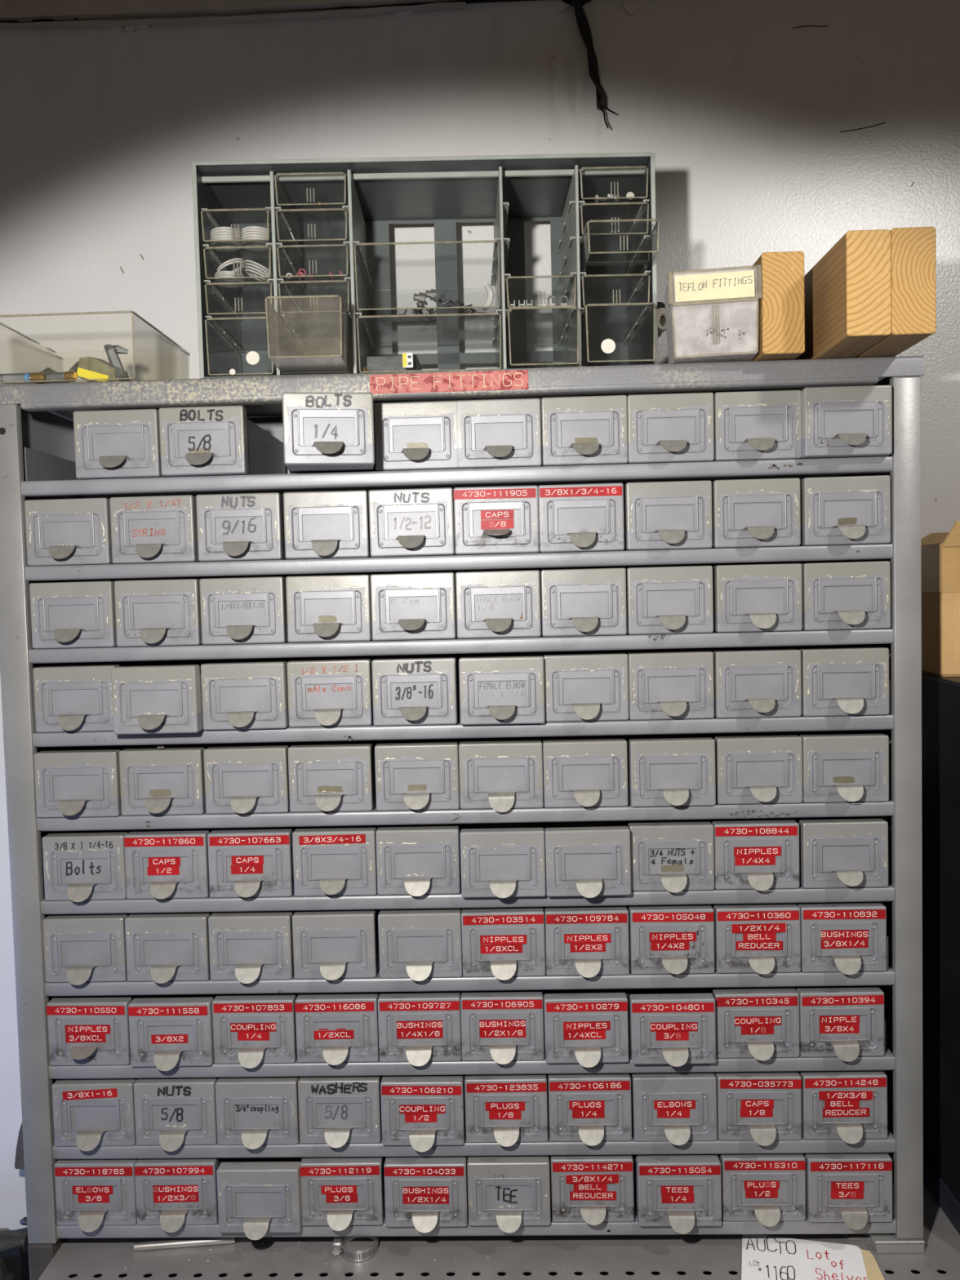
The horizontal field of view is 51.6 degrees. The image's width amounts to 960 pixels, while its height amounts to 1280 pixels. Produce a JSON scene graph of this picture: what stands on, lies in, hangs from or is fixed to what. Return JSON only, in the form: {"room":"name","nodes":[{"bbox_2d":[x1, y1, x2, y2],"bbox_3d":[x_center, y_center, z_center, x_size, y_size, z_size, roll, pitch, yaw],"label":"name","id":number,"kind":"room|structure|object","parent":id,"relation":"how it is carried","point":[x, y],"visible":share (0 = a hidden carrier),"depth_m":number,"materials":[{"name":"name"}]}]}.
{"room":"workshop storage area","nodes":[
{"label":"workshop storage area","id":0,"kind":"room"},
{"bbox_2d":[0,0,959,1230],"bbox_3d":[-0.012,0.166,1.266,4.400,2.500,0.120,-1,3,2],"label":"wall","id":1,"kind":"structure","parent":0,"point":[742,112],"depth_m":1.17,"materials":[{"name":"paint"}]},
{"bbox_2d":[0,0,457,22],"bbox_3d":[-0.040,-0.886,1.145,2.400,0.292,0.015,-1,3,2],"label":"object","id":2,"kind":"structure","parent":1,"relation":"attached to","point":[20,11],"depth_m":1.16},
{"bbox_2d":[0,1,466,29],"bbox_3d":[-0.326,-0.728,1.163,0.620,0.010,0.007,-1,3,2],"label":"trim","id":3,"kind":"structure","parent":1,"relation":"attached to","point":[460,4],"depth_m":1.16,"materials":[{"name":"black"}]},
{"bbox_2d":[0,0,537,22],"bbox_3d":[-0.040,-0.883,1.151,2.400,0.280,0.004,-1,3,2],"label":"trim","id":4,"kind":"structure","parent":1,"relation":"attached to","point":[458,1],"depth_m":1.16,"materials":[{"name":"black"}]},
{"bbox_2d":[111,0,635,33],"bbox_3d":[-0.127,-0.728,1.163,0.614,0.018,0.005,-1,3,2],"label":"trim","id":5,"kind":"structure","parent":1,"relation":"attached to","point":[628,6],"depth_m":1.16,"materials":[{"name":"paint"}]},
{"bbox_2d":[561,0,591,6],"bbox_3d":[0.118,-0.748,1.155,0.050,0.030,0.002,-1,3,2],"label":"trim","id":6,"kind":"structure","parent":1,"relation":"attached to","point":[569,2],"depth_m":1.15,"materials":[{"name":"black"}]},
{"bbox_2d":[571,0,615,128],"bbox_3d":[0.129,-0.670,1.144,0.051,0.167,0.021,-1,3,2],"label":"cable","id":7,"kind":"object","parent":1,"relation":"hanging from","point":[582,21],"visible":1,"depth_m":1.14,"materials":[{"name":"black rubber"}]},
{"bbox_2d":[657,302,666,332],"bbox_3d":[0.213,-0.380,1.164,0.022,0.038,0.017,-1,3,2],"label":"loop","id":8,"kind":"object","parent":1,"relation":"attached to","point":[660,305],"visible":0.5,"depth_m":1.16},
{"bbox_3d":[-0.027,1.547,-0.334,4.400,0.100,3.212,-1,3,2],"label":"floor","id":9,"kind":"structure","parent":0,"visible":0},
{"bbox_2d":[27,1183,959,1279],"bbox_3d":[0.174,1.014,1.099,1.261,0.812,0.278,-1,3,2],"label":"workbench","id":10,"kind":"object","parent":9,"relation":"on","point":[704,1256],"visible":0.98,"depth_m":1.01,"materials":[{"name":"metal"}]},
{"bbox_2d":[133,1237,260,1251],"bbox_3d":[-0.296,0.630,1.040,0.130,0.008,0.008,-2,3,-5],"label":"rod","id":11,"kind":"object","parent":10,"relation":"on","point":[194,1242],"visible":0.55,"depth_m":1.04,"materials":[{"name":"metal"}]},
{"bbox_2d":[332,1236,378,1262],"bbox_3d":[-0.129,0.625,1.027,0.047,0.012,0.038,-1,3,2],"label":"clamp","id":12,"kind":"object","parent":10,"relation":"on","point":[338,1243],"visible":0.85,"depth_m":1.01,"materials":[{"name":"metal"}]},
{"bbox_2d":[0,311,924,1253],"bbox_3d":[-0.019,0.146,1.053,0.918,0.960,0.286,-1,3,2],"label":"base cabinet","id":13,"kind":"object","parent":10,"relation":"on","point":[37,450],"depth_m":0.99,"materials":[{"name":"metal"}]},
{"bbox_2d":[0,372,46,383],"bbox_3d":[-0.457,-0.262,0.993,0.044,0.011,0.011,-1,3,2],"label":"tube","id":14,"kind":"object","parent":13,"relation":"in","point":[38,376],"visible":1,"depth_m":0.99,"materials":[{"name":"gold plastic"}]},
{"bbox_2d":[40,367,63,375],"bbox_3d":[-0.436,-0.268,1.016,0.030,0.019,0.016,-1,3,2],"label":"wedge","id":15,"kind":"object","parent":13,"relation":"in","point":[46,370],"visible":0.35,"depth_m":1.01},
{"bbox_2d":[45,370,77,382],"bbox_3d":[-0.418,-0.263,0.991,0.028,0.011,0.011,-1,3,2],"label":"tube","id":16,"kind":"object","parent":13,"relation":"in","point":[68,375],"visible":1,"depth_m":0.99,"materials":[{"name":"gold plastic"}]},
{"bbox_2d":[68,361,86,381],"bbox_3d":[-0.411,-0.281,1.037,0.030,0.019,0.020,-1,3,2],"label":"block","id":17,"kind":"object","parent":13,"relation":"in","point":[74,367],"visible":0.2,"depth_m":1.03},
{"bbox_2d":[76,356,129,382],"bbox_3d":[-0.383,-0.271,1.010,0.047,0.034,0.026,-1,3,8],"label":"tape measure","id":18,"kind":"object","parent":13,"relation":"in","point":[89,367],"depth_m":1.00,"materials":[{"name":"yellow plastic"}]},
{"bbox_2d":[103,344,128,378],"bbox_3d":[-0.367,-0.280,1.003,0.025,0.039,0.022,-1,3,2],"label":"plastic elbow","id":19,"kind":"object","parent":13,"relation":"in","point":[107,347],"visible":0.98,"depth_m":1.00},
{"bbox_2d":[191,152,659,378],"bbox_3d":[-0.053,-0.370,1.021,0.453,0.209,0.228,-1,3,-1],"label":"organizer","id":20,"kind":"object","parent":13,"relation":"on","point":[507,191],"depth_m":1.06,"materials":[{"name":"grey plastic"}]},
{"bbox_2d":[210,240,241,252],"bbox_3d":[-0.255,-0.394,0.994,0.030,0.002,0.030,-2,3,-1],"label":"ring","id":21,"kind":"object","parent":20,"relation":"in","point":[226,241],"visible":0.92,"depth_m":0.99,"materials":[{"name":"silver metal"}]},
{"bbox_2d":[210,237,241,249],"bbox_3d":[-0.254,-0.397,0.994,0.030,0.002,0.030,-2,3,-1],"label":"ring","id":22,"kind":"object","parent":21,"relation":"on","point":[217,238],"visible":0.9,"depth_m":0.99,"materials":[{"name":"silver metal"}]},
{"bbox_2d":[209,234,240,247],"bbox_3d":[-0.255,-0.400,0.994,0.030,0.002,0.030,-2,3,-1],"label":"ring","id":23,"kind":"object","parent":22,"relation":"on","point":[223,235],"visible":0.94,"depth_m":0.99,"materials":[{"name":"silver metal"}]},
{"bbox_2d":[210,231,240,244],"bbox_3d":[-0.254,-0.402,0.994,0.030,0.002,0.030,-2,3,-1],"label":"ring","id":24,"kind":"object","parent":23,"relation":"on","point":[220,233],"visible":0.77,"depth_m":0.98,"materials":[{"name":"white plastic"}]},
{"bbox_2d":[209,229,240,240],"bbox_3d":[-0.255,-0.405,0.994,0.030,0.002,0.030,-2,3,-1],"label":"ring","id":25,"kind":"object","parent":24,"relation":"on","point":[217,230],"visible":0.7,"depth_m":0.98,"materials":[{"name":"white plastic"}]},
{"bbox_2d":[209,226,240,233],"bbox_3d":[-0.254,-0.407,0.994,0.030,0.002,0.030,-2,3,-1],"label":"ring","id":26,"kind":"object","parent":25,"relation":"on","point":[216,228],"visible":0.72,"depth_m":0.98,"materials":[{"name":"white plastic"}]},
{"bbox_2d":[214,277,244,288],"bbox_3d":[-0.252,-0.360,1.000,0.030,0.002,0.030,1,4,41],"label":"ring","id":27,"kind":"object","parent":20,"relation":"in","point":[220,278],"visible":0.91,"depth_m":1.00,"materials":[{"name":"silver metal"}]},
{"bbox_2d":[214,273,244,283],"bbox_3d":[-0.252,-0.364,1.000,0.030,0.002,0.030,1,4,41],"label":"ring","id":28,"kind":"object","parent":20,"relation":"in","point":[218,274],"visible":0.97,"depth_m":0.99,"materials":[{"name":"silver metal"}]},
{"bbox_2d":[214,275,244,285],"bbox_3d":[-0.252,-0.362,1.000,0.030,0.002,0.030,1,4,41],"label":"ring","id":29,"kind":"object","parent":20,"relation":"in","point":[218,277],"visible":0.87,"depth_m":0.99,"materials":[{"name":"silver metal"}]},
{"bbox_2d":[214,271,244,281],"bbox_3d":[-0.252,-0.366,1.000,0.030,0.002,0.030,1,4,41],"label":"ring","id":30,"kind":"object","parent":20,"relation":"in","point":[219,272],"visible":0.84,"depth_m":0.99,"materials":[{"name":"silver metal"}]},
{"bbox_2d":[217,260,244,275],"bbox_3d":[-0.251,-0.373,1.000,0.028,0.013,0.030,-2,3,-7],"label":"ring","id":31,"kind":"object","parent":20,"relation":"in","point":[238,261],"visible":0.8,"depth_m":0.99,"materials":[{"name":"silver metal"}]},
{"bbox_2d":[216,257,244,273],"bbox_3d":[-0.251,-0.376,0.999,0.028,0.013,0.030,-2,3,-7],"label":"ring","id":32,"kind":"object","parent":31,"relation":"on","point":[234,259],"visible":0.84,"depth_m":0.99,"materials":[{"name":"silver metal"}]},
{"bbox_2d":[240,239,268,251],"bbox_3d":[-0.224,-0.395,0.995,0.030,0.002,0.030,-1,3,-1],"label":"ring","id":33,"kind":"object","parent":20,"relation":"in","point":[243,242],"visible":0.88,"depth_m":0.99,"materials":[{"name":"silver metal"}]},
{"bbox_2d":[240,236,271,248],"bbox_3d":[-0.224,-0.398,0.995,0.030,0.002,0.030,-1,3,-1],"label":"ring","id":34,"kind":"object","parent":33,"relation":"on","point":[248,237],"visible":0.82,"depth_m":0.98,"materials":[{"name":"silver metal"}]},
{"bbox_2d":[240,234,271,246],"bbox_3d":[-0.224,-0.400,0.995,0.030,0.002,0.030,-1,3,-1],"label":"ring","id":35,"kind":"object","parent":34,"relation":"on","point":[246,235],"visible":0.88,"depth_m":0.98,"materials":[{"name":"white plastic"}]},
{"bbox_2d":[240,231,271,244],"bbox_3d":[-0.224,-0.403,0.994,0.030,0.002,0.030,-1,3,-1],"label":"ring","id":36,"kind":"object","parent":35,"relation":"on","point":[251,232],"visible":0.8,"depth_m":0.98,"materials":[{"name":"white plastic"}]},
{"bbox_2d":[240,228,271,239],"bbox_3d":[-0.224,-0.406,0.994,0.030,0.002,0.030,-1,3,-1],"label":"ring","id":37,"kind":"object","parent":36,"relation":"on","point":[248,229],"visible":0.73,"depth_m":0.98,"materials":[{"name":"white plastic"}]},
{"bbox_2d":[240,226,271,236],"bbox_3d":[-0.224,-0.408,0.994,0.030,0.002,0.030,-1,3,-1],"label":"ring","id":38,"kind":"object","parent":37,"relation":"on","point":[247,227],"visible":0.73,"depth_m":0.98,"materials":[{"name":"white plastic"}]},
{"bbox_2d":[244,268,269,284],"bbox_3d":[-0.223,-0.366,1.000,0.028,0.013,0.030,-2,3,-16],"label":"ring","id":39,"kind":"object","parent":20,"relation":"in","point":[246,269],"visible":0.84,"depth_m":0.99,"materials":[{"name":"silver metal"}]},
{"bbox_2d":[244,266,271,281],"bbox_3d":[-0.223,-0.369,1.000,0.028,0.013,0.030,-2,3,-16],"label":"ring","id":40,"kind":"object","parent":20,"relation":"in","point":[246,267],"visible":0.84,"depth_m":0.99,"materials":[{"name":"silver metal"}]},
{"bbox_2d":[244,259,272,275],"bbox_3d":[-0.223,-0.375,1.000,0.028,0.013,0.030,-2,3,-16],"label":"ring","id":41,"kind":"object","parent":20,"relation":"in","point":[246,260],"visible":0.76,"depth_m":0.99,"materials":[{"name":"silver metal"}]},
{"bbox_2d":[244,262,272,278],"bbox_3d":[-0.223,-0.372,1.000,0.028,0.013,0.030,-2,3,-16],"label":"ring","id":42,"kind":"object","parent":20,"relation":"in","point":[246,264],"visible":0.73,"depth_m":0.99,"materials":[{"name":"silver metal"}]},
{"bbox_2d":[285,272,292,279],"bbox_3d":[-0.190,-0.362,0.989,0.007,0.007,0.003,-1,3,8],"label":"ring","id":43,"kind":"object","parent":20,"relation":"in","point":[288,273],"visible":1,"depth_m":0.99,"materials":[{"name":"silver metal"}]},
{"bbox_2d":[296,271,304,278],"bbox_3d":[-0.179,-0.363,0.989,0.008,0.007,0.004,-2,3,-9],"label":"ring","id":44,"kind":"object","parent":20,"relation":"in","point":[298,273],"visible":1,"depth_m":0.99,"materials":[{"name":"red plastic"}]},
{"bbox_2d":[297,268,306,275],"bbox_3d":[-0.177,-0.367,0.992,0.009,0.008,0.004,-3,3,-33],"label":"ring","id":45,"kind":"object","parent":20,"relation":"in","point":[300,269],"visible":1,"depth_m":0.99,"materials":[{"name":"red plastic"}]},
{"bbox_2d":[307,273,313,279],"bbox_3d":[-0.169,-0.364,0.995,0.003,0.007,0.007,1,4,40],"label":"ring","id":46,"kind":"object","parent":20,"relation":"in","point":[309,274],"visible":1,"depth_m":0.99,"materials":[{"name":"red plastic"}]},
{"bbox_2d":[318,200,328,206],"bbox_3d":[-0.155,-0.432,0.985,0.010,0.005,0.005,-2,3,-15],"label":"screw","id":47,"kind":"object","parent":20,"relation":"in","point":[319,202],"visible":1,"depth_m":0.98,"materials":[{"name":"gold metal"}]},
{"bbox_2d":[328,271,333,279],"bbox_3d":[-0.148,-0.363,0.989,0.004,0.007,0.008,-1,3,17],"label":"ring","id":48,"kind":"object","parent":20,"relation":"in","point":[331,273],"visible":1,"depth_m":0.99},
{"bbox_2d":[365,354,422,373],"bbox_3d":[-0.089,-0.281,1.042,0.052,0.022,0.060,-1,3,2],"label":"box","id":49,"kind":"object","parent":20,"relation":"in","point":[376,364],"visible":0.48,"depth_m":1.01,"materials":[{"name":"metal"}]},
{"bbox_2d":[402,352,413,368],"bbox_3d":[-0.072,-0.280,0.995,0.010,0.015,0.005,-1,3,2],"label":"plate","id":50,"kind":"object","parent":20,"relation":"in","point":[407,357],"visible":1,"depth_m":0.99,"materials":[{"name":"white plastic"}]},
{"bbox_2d":[413,292,426,303],"bbox_3d":[-0.061,-0.343,0.996,0.012,0.011,0.011,-2,3,-15],"label":"nut","id":51,"kind":"object","parent":20,"relation":"in","point":[420,297],"visible":1,"depth_m":0.99,"materials":[{"name":"metal"}]},
{"bbox_2d":[425,288,437,300],"bbox_3d":[-0.049,-0.346,0.996,0.012,0.011,0.011,-2,3,-15],"label":"nut","id":52,"kind":"object","parent":20,"relation":"in","point":[429,294],"visible":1,"depth_m":0.99,"materials":[{"name":"metal"}]},
{"bbox_2d":[399,292,488,325],"bbox_3d":[-0.039,-0.341,1.013,0.094,0.023,0.065,-1,3,2],"label":"scraps","id":53,"kind":"object","parent":20,"relation":"in","point":[453,304],"visible":0.94,"depth_m":1.01,"materials":[{"name":"grey metal"}]},
{"bbox_2d":[481,284,493,311],"bbox_3d":[0.008,-0.344,0.997,0.013,0.026,0.007,-1,3,2],"label":"hook","id":54,"kind":"object","parent":20,"relation":"in","point":[490,297],"visible":0.99,"depth_m":0.99,"materials":[{"name":"plastic"}]},
{"bbox_2d":[508,300,515,308],"bbox_3d":[0.032,-0.335,0.991,0.007,0.008,0.002,-1,3,2],"label":"clip","id":55,"kind":"object","parent":20,"relation":"in","point":[513,304],"visible":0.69,"depth_m":0.99,"materials":[{"name":"metal"}]},
{"bbox_2d":[518,299,524,308],"bbox_3d":[0.042,-0.335,0.991,0.007,0.008,0.002,-1,3,2],"label":"clip","id":56,"kind":"object","parent":20,"relation":"in","point":[519,304],"visible":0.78,"depth_m":0.99,"materials":[{"name":"metal"}]},
{"bbox_2d":[511,361,539,368],"bbox_3d":[0.046,-0.275,0.994,0.032,0.008,0.002,-3,3,-23],"label":"wire","id":57,"kind":"object","parent":20,"relation":"in","point":[524,362],"visible":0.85,"depth_m":0.99,"materials":[{"name":"metal"}]},
{"bbox_2d":[525,299,533,308],"bbox_3d":[0.049,-0.335,0.991,0.007,0.008,0.002,-1,3,2],"label":"clip","id":58,"kind":"object","parent":20,"relation":"in","point":[526,304],"visible":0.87,"depth_m":0.99,"materials":[{"name":"metal"}]},
{"bbox_2d":[520,362,546,368],"bbox_3d":[0.056,-0.276,1.000,0.036,0.008,0.001,-2,3,-21],"label":"wire","id":59,"kind":"object","parent":20,"relation":"in","point":[540,362],"visible":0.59,"depth_m":1.00,"materials":[{"name":"metal"}]},
{"bbox_2d":[530,364,559,368],"bbox_3d":[0.062,-0.272,0.988,0.035,0.002,0.001,0,3,19],"label":"wire","id":60,"kind":"object","parent":20,"relation":"in","point":[557,364],"visible":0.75,"depth_m":0.99,"materials":[{"name":"metal"}]},
{"bbox_2d":[547,295,555,307],"bbox_3d":[0.072,-0.338,0.992,0.008,0.012,0.002,-1,3,2],"label":"clip","id":61,"kind":"object","parent":20,"relation":"in","point":[550,296],"visible":0.98,"depth_m":0.99,"materials":[{"name":"metal"}]},
{"bbox_2d":[559,295,568,307],"bbox_3d":[0.084,-0.338,0.992,0.008,0.012,0.002,-1,3,2],"label":"clip","id":62,"kind":"object","parent":20,"relation":"in","point":[562,296],"visible":0.99,"depth_m":0.99,"materials":[{"name":"metal"}]},
{"bbox_2d":[555,356,572,367],"bbox_3d":[0.083,-0.275,0.984,0.019,0.008,0.001,1,4,40],"label":"wire","id":63,"kind":"object","parent":20,"relation":"in","point":[571,357],"visible":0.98,"depth_m":0.98,"materials":[{"name":"metal"}]},
{"bbox_2d":[594,194,607,202],"bbox_3d":[0.121,-0.440,0.991,0.012,0.007,0.008,-2,3,-15],"label":"screw","id":64,"kind":"object","parent":20,"relation":"in","point":[597,196],"visible":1,"depth_m":0.99,"materials":[{"name":"metal"}]},
{"bbox_2d":[607,193,619,201],"bbox_3d":[0.134,-0.442,0.992,0.012,0.009,0.007,1,4,42],"label":"screw","id":65,"kind":"object","parent":20,"relation":"in","point":[616,199],"visible":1,"depth_m":0.99,"materials":[{"name":"metal"}]},
{"bbox_2d":[626,191,634,199],"bbox_3d":[0.149,-0.441,0.987,0.008,0.008,0.002,-1,3,2],"label":"disc","id":66,"kind":"object","parent":20,"relation":"in","point":[629,194],"visible":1,"depth_m":0.99,"materials":[{"name":"white plastic"}]},
{"bbox_2d":[21,456,893,498],"bbox_3d":[-0.025,-0.166,1.077,0.859,0.015,0.199,-1,3,2],"label":"shelf","id":67,"kind":"object","parent":13,"relation":"attached to","point":[37,483],"depth_m":0.98,"materials":[{"name":"grey metal"}]},
{"bbox_2d":[25,543,893,581],"bbox_3d":[-0.023,-0.082,1.081,0.859,0.015,0.199,-1,3,2],"label":"shelf","id":68,"kind":"object","parent":13,"relation":"attached to","point":[540,562],"depth_m":0.98,"materials":[{"name":"grey metal"}]},
{"bbox_2d":[29,628,893,663],"bbox_3d":[-0.021,0.002,1.085,0.859,0.015,0.199,-1,3,2],"label":"shelf","id":69,"kind":"object","parent":13,"relation":"attached to","point":[714,640],"depth_m":0.99,"materials":[{"name":"grey metal"}]},
{"bbox_2d":[0,355,924,421],"bbox_3d":[-0.029,-0.256,1.072,0.918,0.025,0.207,-1,3,2],"label":"shelf","id":70,"kind":"object","parent":13,"relation":"attached to","point":[261,396],"depth_m":0.97,"materials":[{"name":"metal"}]},
{"bbox_2d":[32,714,893,746],"bbox_3d":[-0.019,0.086,1.089,0.859,0.015,0.199,-1,3,2],"label":"shelf","id":71,"kind":"object","parent":13,"relation":"attached to","point":[855,722],"depth_m":0.99,"materials":[{"name":"grey metal"}]},
{"bbox_2d":[36,799,894,831],"bbox_3d":[-0.017,0.172,1.093,0.859,0.015,0.199,-1,3,2],"label":"shelf","id":72,"kind":"object","parent":13,"relation":"attached to","point":[374,817],"depth_m":0.99,"materials":[{"name":"grey metal"}]},
{"bbox_2d":[40,883,894,914],"bbox_3d":[-0.015,0.258,1.098,0.859,0.015,0.199,-1,3,2],"label":"shelf","id":73,"kind":"object","parent":13,"relation":"attached to","point":[801,895],"depth_m":1.00,"materials":[{"name":"grey metal"}]},
{"bbox_2d":[44,965,895,996],"bbox_3d":[-0.013,0.343,1.102,0.859,0.015,0.199,-1,3,2],"label":"shelf","id":74,"kind":"object","parent":13,"relation":"attached to","point":[715,980],"depth_m":1.00,"materials":[{"name":"grey metal"}]},
{"bbox_2d":[48,1034,895,1079],"bbox_3d":[-0.010,0.430,1.106,0.859,0.015,0.199,-1,3,2],"label":"shelf","id":75,"kind":"object","parent":13,"relation":"attached to","point":[886,1062],"depth_m":1.01,"materials":[{"name":"grey metal"}]},
{"bbox_2d":[52,1118,896,1159],"bbox_3d":[-0.008,0.515,1.110,0.859,0.015,0.199,-1,3,2],"label":"shelf","id":76,"kind":"object","parent":13,"relation":"attached to","point":[888,1144],"depth_m":1.01,"materials":[{"name":"grey metal"}]},
{"bbox_2d":[56,1155,896,1238],"bbox_3d":[-0.006,0.599,1.115,0.859,0.015,0.199,-1,3,2],"label":"shelf","id":77,"kind":"object","parent":13,"relation":"attached to","point":[874,1229],"depth_m":1.01,"materials":[{"name":"grey metal"}]},
{"bbox_2d":[664,264,762,363],"bbox_3d":[0.226,-0.312,0.973,0.087,0.081,0.075,-2,3,6],"label":"box","id":78,"kind":"object","parent":13,"relation":"on","point":[712,316],"visible":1,"depth_m":0.94,"materials":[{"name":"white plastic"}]},
{"bbox_2d":[751,251,804,360],"bbox_3d":[0.287,-0.323,1.043,0.040,0.094,0.216,-1,3,1],"label":"board","id":79,"kind":"object","parent":13,"relation":"on","point":[781,313],"visible":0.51,"depth_m":0.94,"materials":[{"name":"brown wood"}]},
{"bbox_2d":[794,229,891,359],"bbox_3d":[0.345,-0.322,1.018,0.039,0.092,0.288,-1,3,1],"label":"board","id":80,"kind":"object","parent":13,"relation":"on","point":[848,291],"visible":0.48,"depth_m":0.88,"materials":[{"name":"brown wood"}]},
{"bbox_2d":[855,226,936,357],"bbox_3d":[0.385,-0.323,1.017,0.039,0.092,0.288,-1,3,1],"label":"board","id":81,"kind":"object","parent":13,"relation":"on","point":[913,249],"visible":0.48,"depth_m":0.87,"materials":[{"name":"brown wood"}]},
{"bbox_2d":[76,1270,946,1277],"bbox_3d":[0.180,0.676,1.083,1.230,0.010,0.272,-1,3,2],"label":"shelf","id":82,"kind":"object","parent":10,"relation":"attached to","point":[526,1273],"depth_m":1.06,"materials":[{"name":"grey metal"}]},
{"bbox_2d":[741,1234,867,1279],"bbox_3d":[0.319,0.620,0.981,0.122,0.001,0.088,-1,3,12],"label":"paper tag","id":83,"kind":"object","parent":10,"relation":"on","point":[764,1257],"visible":1,"depth_m":0.99,"materials":[{"name":"white paper"}]},
{"bbox_2d":[844,1233,869,1239],"bbox_3d":[0.402,0.616,1.034,0.044,0.003,0.026,-1,3,2],"label":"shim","id":84,"kind":"object","parent":10,"relation":"on","point":[850,1236],"visible":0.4,"depth_m":1.02,"materials":[{"name":"metal"}]},
{"bbox_2d":[860,1248,884,1279],"bbox_3d":[0.363,0.622,0.955,0.062,0.001,0.116,-1,3,12],"label":"card","id":85,"kind":"object","parent":10,"relation":"on","point":[873,1271],"visible":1,"depth_m":0.98,"materials":[{"name":"paper"}]},
{"bbox_2d":[921,672,959,1235],"bbox_3d":[0.619,0.323,1.068,0.258,0.573,0.243,-1,3,2],"label":"base cabinet","id":86,"kind":"object","parent":10,"relation":"on","point":[940,695],"visible":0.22,"depth_m":1.06,"materials":[{"name":"metal"}]},
{"bbox_2d":[920,520,959,676],"bbox_3d":[0.592,-0.051,1.093,0.202,0.172,0.141,-1,3,5],"label":"carton","id":87,"kind":"object","parent":86,"relation":"on","point":[940,552],"visible":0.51,"depth_m":1.06,"materials":[{"name":"brown cardboard"}]},
{"bbox_3d":[-0.628,1.078,1.144,0.332,0.719,0.155,-1,3,2],"label":"stand","id":88,"kind":"object","parent":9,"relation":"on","visible":0},
{"bbox_2d":[0,1227,9,1231],"bbox_3d":[-0.570,0.702,1.156,0.041,0.028,0.016,-1,3,2],"label":"wooden block","id":89,"kind":"object","parent":88,"relation":"on","point":[1,1228],"visible":0.18,"depth_m":1.16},
{"bbox_2d":[0,1217,29,1279],"bbox_3d":[-0.533,0.682,1.099,0.090,0.095,0.070,-1,3,2],"label":"bench vise","id":90,"kind":"object","parent":88,"relation":"on","point":[14,1250],"visible":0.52,"depth_m":1.08,"materials":[{"name":"metal"}]},
{"bbox_2d":[14,1123,24,1169],"bbox_3d":[-0.542,0.634,1.194,0.035,0.118,0.004,-1,3,2],"label":"steel plate","id":91,"kind":"object","parent":88,"relation":"on","point":[19,1162],"visible":0.24,"depth_m":1.19,"materials":[{"name":"grey metal"}]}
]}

